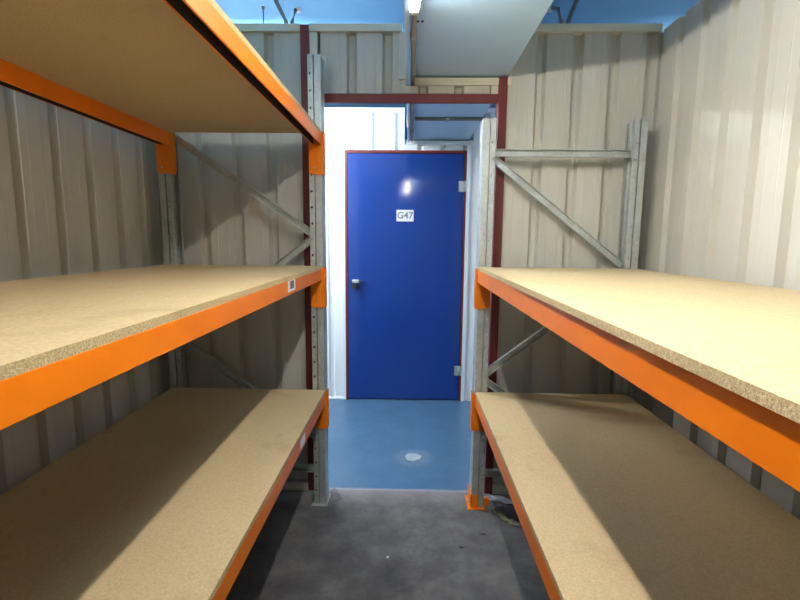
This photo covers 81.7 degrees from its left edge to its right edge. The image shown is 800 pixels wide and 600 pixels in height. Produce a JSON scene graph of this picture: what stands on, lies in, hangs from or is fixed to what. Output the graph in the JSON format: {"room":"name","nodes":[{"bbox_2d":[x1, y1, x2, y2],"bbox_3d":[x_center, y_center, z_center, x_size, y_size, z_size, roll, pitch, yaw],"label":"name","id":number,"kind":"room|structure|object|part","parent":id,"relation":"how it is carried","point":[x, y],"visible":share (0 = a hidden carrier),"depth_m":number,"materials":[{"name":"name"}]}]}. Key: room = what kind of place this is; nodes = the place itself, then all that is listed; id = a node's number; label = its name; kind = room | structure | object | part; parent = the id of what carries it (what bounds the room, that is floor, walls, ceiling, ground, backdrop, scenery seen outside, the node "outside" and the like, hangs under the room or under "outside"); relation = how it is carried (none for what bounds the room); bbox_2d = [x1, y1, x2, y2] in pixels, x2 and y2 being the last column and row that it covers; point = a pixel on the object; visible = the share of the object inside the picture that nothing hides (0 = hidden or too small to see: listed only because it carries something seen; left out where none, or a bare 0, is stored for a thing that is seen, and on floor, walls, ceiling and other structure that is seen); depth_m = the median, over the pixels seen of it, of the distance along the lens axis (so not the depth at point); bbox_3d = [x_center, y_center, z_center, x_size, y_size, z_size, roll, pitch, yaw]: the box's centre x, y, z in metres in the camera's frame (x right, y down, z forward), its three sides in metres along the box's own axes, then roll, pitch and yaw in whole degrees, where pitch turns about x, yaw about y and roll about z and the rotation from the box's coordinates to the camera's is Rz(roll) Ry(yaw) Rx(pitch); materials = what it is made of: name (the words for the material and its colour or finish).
{"room":"storage unit","nodes":[
{"label":"storage unit","id":0,"kind":"room"},
{"bbox_2d":[0,85,170,495],"bbox_3d":[-1.279,0.120,0.458,0.051,2.345,4.022,1,8,1],"label":"wall","id":1,"kind":"structure","parent":0,"point":[79,194],"depth_m":1.73,"materials":[{"name":"beige metal"}]},
{"bbox_2d":[225,398,549,599],"bbox_3d":[0.037,1.092,2.515,6.400,0.100,9.300,1,8,1],"label":"floor","id":2,"kind":"structure","parent":0,"point":[416,514],"depth_m":2.20,"materials":[{"name":"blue concrete"}]},
{"bbox_2d":[0,0,330,599],"bbox_3d":[-0.781,0.143,0.916,0.793,2.187,2.885,1,8,1],"label":"rack","id":3,"kind":"object","parent":2,"relation":"on","point":[171,500],"visible":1,"depth_m":1.30,"materials":[{"name":"metal"}]},
{"bbox_3d":[-0.413,1.047,2.427,0.080,0.004,0.112,1,8,1],"label":"foot plate","id":4,"kind":"part","parent":3,"relation":"part of","materials":[{"name":"metal"}]},
{"bbox_2d":[405,453,421,460],"bbox_3d":[0.083,0.987,2.909,0.106,0.004,0.106,1,8,1],"label":"plug","id":5,"kind":"object","parent":2,"relation":"on","point":[410,456],"visible":1,"depth_m":2.91,"materials":[{"name":"white plastic"}]},
{"bbox_2d":[489,495,512,504],"bbox_3d":[0.566,1.048,2.418,0.214,0.020,0.059,4,8,24],"label":"plastic wrap","id":6,"kind":"object","parent":2,"relation":"on","point":[498,498],"visible":0.59,"depth_m":2.43,"materials":[{"name":"clear plastic"}]},
{"bbox_2d":[491,510,517,525],"bbox_3d":[0.514,1.071,2.276,0.033,0.011,0.170,-4,9,-30],"label":"tape strip","id":7,"kind":"object","parent":2,"relation":"on","point":[496,512],"visible":1,"depth_m":2.29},
{"bbox_2d":[508,518,520,526],"bbox_3d":[0.556,1.074,2.241,0.035,0.014,0.076,-6,10,-42],"label":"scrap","id":8,"kind":"object","parent":2,"relation":"on","point":[511,519],"visible":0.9,"depth_m":2.24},
{"bbox_2d":[465,118,799,599],"bbox_3d":[0.713,0.297,0.905,0.774,1.912,2.909,1,8,1],"label":"rack","id":9,"kind":"object","parent":2,"relation":"on","point":[611,501],"visible":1,"depth_m":1.21,"materials":[{"name":"metal"}]},
{"bbox_3d":[0.405,1.021,2.409,0.116,0.074,0.130,1,8,1],"label":"foot plate","id":10,"kind":"part","parent":9,"relation":"part of","materials":[{"name":"orange metal"}]},
{"bbox_2d":[324,112,494,400],"bbox_3d":[0.079,-0.314,3.816,6.400,2.345,0.051,1,8,1],"label":"wall","id":11,"kind":"structure","parent":0,"point":[363,131],"depth_m":3.74,"materials":[{"name":"white metal"}]},
{"bbox_2d":[329,397,345,398],"bbox_3d":[-1.795,0.821,3.974,2.674,0.018,0.018,1,8,1],"label":"baseboard","id":12,"kind":"structure","parent":11,"relation":"attached to","point":[329,397],"depth_m":3.94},
{"bbox_2d":[341,114,345,396],"bbox_3d":[-0.463,-0.309,3.799,0.030,2.330,0.012,1,8,1],"label":"trim","id":13,"kind":"structure","parent":11,"relation":"attached to","point":[342,115],"depth_m":3.78,"materials":[{"name":"white metal"}]},
{"bbox_2d":[324,107,404,112],"bbox_3d":[-1.536,-1.511,3.689,3.148,0.035,0.075,1,8,1],"label":"trim","id":14,"kind":"structure","parent":11,"relation":"attached to","point":[326,109],"depth_m":3.63,"materials":[{"name":"white metal"}]},
{"bbox_2d":[345,150,466,400],"bbox_3d":[0.037,-0.167,3.804,0.974,2.056,0.114,1,8,1],"label":"door","id":15,"kind":"structure","parent":11,"relation":"in","point":[404,280],"depth_m":3.79,"materials":[{"name":"blue paint"}]},
{"bbox_2d":[396,210,413,221],"bbox_3d":[0.041,-0.680,3.735,0.138,0.092,0.004,1,8,1],"label":"number sign","id":16,"kind":"object","parent":15,"relation":"attached to","point":[402,215],"visible":1,"depth_m":3.73,"materials":[{"name":"white plastic"}]},
{"bbox_2d":[406,141,473,145],"bbox_3d":[0.317,-1.243,3.685,0.531,0.030,0.075,1,8,1],"label":"trim","id":17,"kind":"structure","parent":11,"relation":"attached to","point":[419,143],"depth_m":3.65,"materials":[{"name":"white metal"}]},
{"bbox_2d":[461,145,470,400],"bbox_3d":[0.538,-0.182,3.792,0.030,2.098,0.016,1,8,1],"label":"trim","id":18,"kind":"structure","parent":11,"relation":"attached to","point":[468,146],"depth_m":3.78,"materials":[{"name":"white metal"}]},
{"bbox_2d":[485,108,494,113],"bbox_3d":[1.937,-1.470,3.621,2.705,0.035,0.075,1,8,1],"label":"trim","id":19,"kind":"structure","parent":11,"relation":"attached to","point":[490,110],"depth_m":3.61,"materials":[{"name":"white metal"}]},
{"bbox_2d":[175,32,660,484],"bbox_3d":[0.008,-0.127,2.401,2.442,2.345,0.051,1,8,1],"label":"wall","id":20,"kind":"structure","parent":0,"point":[567,90],"depth_m":2.32,"materials":[{"name":"grey metal"}]},
{"bbox_2d":[282,480,307,490],"bbox_3d":[-0.862,1.008,2.532,0.725,0.045,0.025,1,8,1],"label":"baseboard","id":21,"kind":"structure","parent":20,"relation":"attached to","point":[289,484],"depth_m":2.51,"materials":[{"name":"beige metal"}]},
{"bbox_2d":[300,24,316,489],"bbox_3d":[-0.467,-0.145,2.403,0.042,2.372,0.078,1,8,1],"label":"trim","id":22,"kind":"structure","parent":20,"relation":"attached to","point":[304,28],"depth_m":2.33,"materials":[{"name":"red paint"}]},
{"bbox_2d":[309,32,317,91],"bbox_3d":[-0.418,-1.148,2.246,0.040,0.283,0.012,1,8,1],"label":"trim","id":23,"kind":"structure","parent":20,"relation":"attached to","point":[313,36],"depth_m":2.23,"materials":[{"name":"grey metal"}]},
{"bbox_2d":[234,23,402,35],"bbox_3d":[-0.595,-1.311,2.253,1.214,0.035,0.074,1,8,1],"label":"trim","id":24,"kind":"structure","parent":20,"relation":"attached to","point":[387,29],"depth_m":2.21,"materials":[{"name":"grey metal"}]},
{"bbox_2d":[399,32,405,85],"bbox_3d":[0.013,-1.168,2.262,0.038,0.245,0.068,1,8,1],"label":"trim","id":25,"kind":"structure","parent":20,"relation":"attached to","point":[402,60],"depth_m":2.23,"materials":[{"name":"grey metal"}]},
{"bbox_2d":[324,93,497,103],"bbox_3d":[0.018,-0.982,2.257,0.916,0.042,0.020,1,8,1],"label":"trim","id":26,"kind":"structure","parent":20,"relation":"attached to","point":[328,97],"depth_m":2.25,"materials":[{"name":"red paint"}]},
{"bbox_2d":[415,78,511,87],"bbox_3d":[0.306,-1.059,2.268,0.466,0.035,0.074,1,8,1],"label":"trim","id":27,"kind":"structure","parent":20,"relation":"attached to","point":[420,82],"depth_m":2.23,"materials":[{"name":"beige metal"}]},
{"bbox_2d":[491,86,498,93],"bbox_3d":[0.459,-1.017,2.244,0.035,0.040,0.012,1,8,1],"label":"trim","id":28,"kind":"structure","parent":20,"relation":"attached to","point":[494,89],"depth_m":2.24,"materials":[{"name":"beige metal"}]},
{"bbox_2d":[484,77,507,493],"bbox_3d":[0.488,-0.017,2.400,0.042,2.137,0.078,1,8,1],"label":"trim","id":29,"kind":"structure","parent":20,"relation":"attached to","point":[501,107],"depth_m":2.32,"materials":[{"name":"red paint"}]},
{"bbox_2d":[492,484,508,494],"bbox_3d":[0.858,1.028,2.498,0.718,0.045,0.025,1,8,1],"label":"baseboard","id":30,"kind":"structure","parent":20,"relation":"attached to","point":[496,488],"depth_m":2.49,"materials":[{"name":"beige metal"}]},
{"bbox_2d":[534,23,662,35],"bbox_3d":[0.890,-1.294,2.224,0.698,0.035,0.074,1,8,1],"label":"trim","id":31,"kind":"structure","parent":20,"relation":"attached to","point":[578,29],"depth_m":2.19,"materials":[{"name":"grey metal"}]},
{"bbox_2d":[215,0,698,138],"bbox_3d":[0.063,-1.783,2.133,6.400,0.100,9.300,1,8,1],"label":"ceiling","id":32,"kind":"structure","parent":0,"point":[666,12],"depth_m":2.96,"materials":[{"name":"blue paint"}]},
{"bbox_2d":[274,0,300,22],"bbox_3d":[-0.701,-1.729,2.893,0.141,0.236,0.124,1,8,1],"label":"hanger","id":33,"kind":"object","parent":32,"relation":"hanging from","point":[297,9],"visible":0.5,"depth_m":2.85,"materials":[{"name":"metal"}]},
{"bbox_2d":[410,0,553,140],"bbox_3d":[0.267,-1.225,0.901,0.482,0.682,6.680,1,8,1],"label":"ventilation duct","id":34,"kind":"object","parent":32,"relation":"hanging from","point":[456,38],"visible":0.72,"depth_m":1.89,"materials":[{"name":"metal"}]},
{"bbox_2d":[404,0,409,142],"bbox_3d":[0.005,-0.870,0.625,0.024,0.143,6.028,1,8,1],"label":"cable trunking","id":35,"kind":"object","parent":34,"relation":"attached to","point":[406,2],"visible":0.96,"depth_m":1.82,"materials":[{"name":"grey plastic"}]},
{"bbox_2d":[410,15,416,141],"bbox_3d":[0.070,-1.112,2.590,0.022,0.035,2.120,1,8,1],"label":"conduit","id":36,"kind":"object","parent":34,"relation":"attached to","point":[413,17],"visible":0.94,"depth_m":1.92,"materials":[{"name":"metal"}]},
{"bbox_2d":[410,0,421,14],"bbox_3d":[0.035,-0.845,0.727,0.036,0.074,1.605,1,8,1],"label":"lamp","id":37,"kind":"object","parent":34,"relation":"attached to","point":[415,5],"visible":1,"depth_m":1.44,"materials":[{"name":"white plastic"}]},
{"bbox_2d":[547,0,578,22],"bbox_3d":[0.985,-1.706,2.844,0.196,0.235,0.084,6,9,37],"label":"hanger","id":38,"kind":"object","parent":32,"relation":"hanging from","point":[553,8],"visible":0.52,"depth_m":2.82,"materials":[{"name":"metal"}]},
{"bbox_2d":[632,0,799,519],"bbox_3d":[1.211,0.149,0.409,0.051,2.345,4.022,1,8,1],"label":"wall","id":39,"kind":"structure","parent":0,"point":[723,203],"depth_m":1.73,"materials":[{"name":"beige metal"}]}
]}

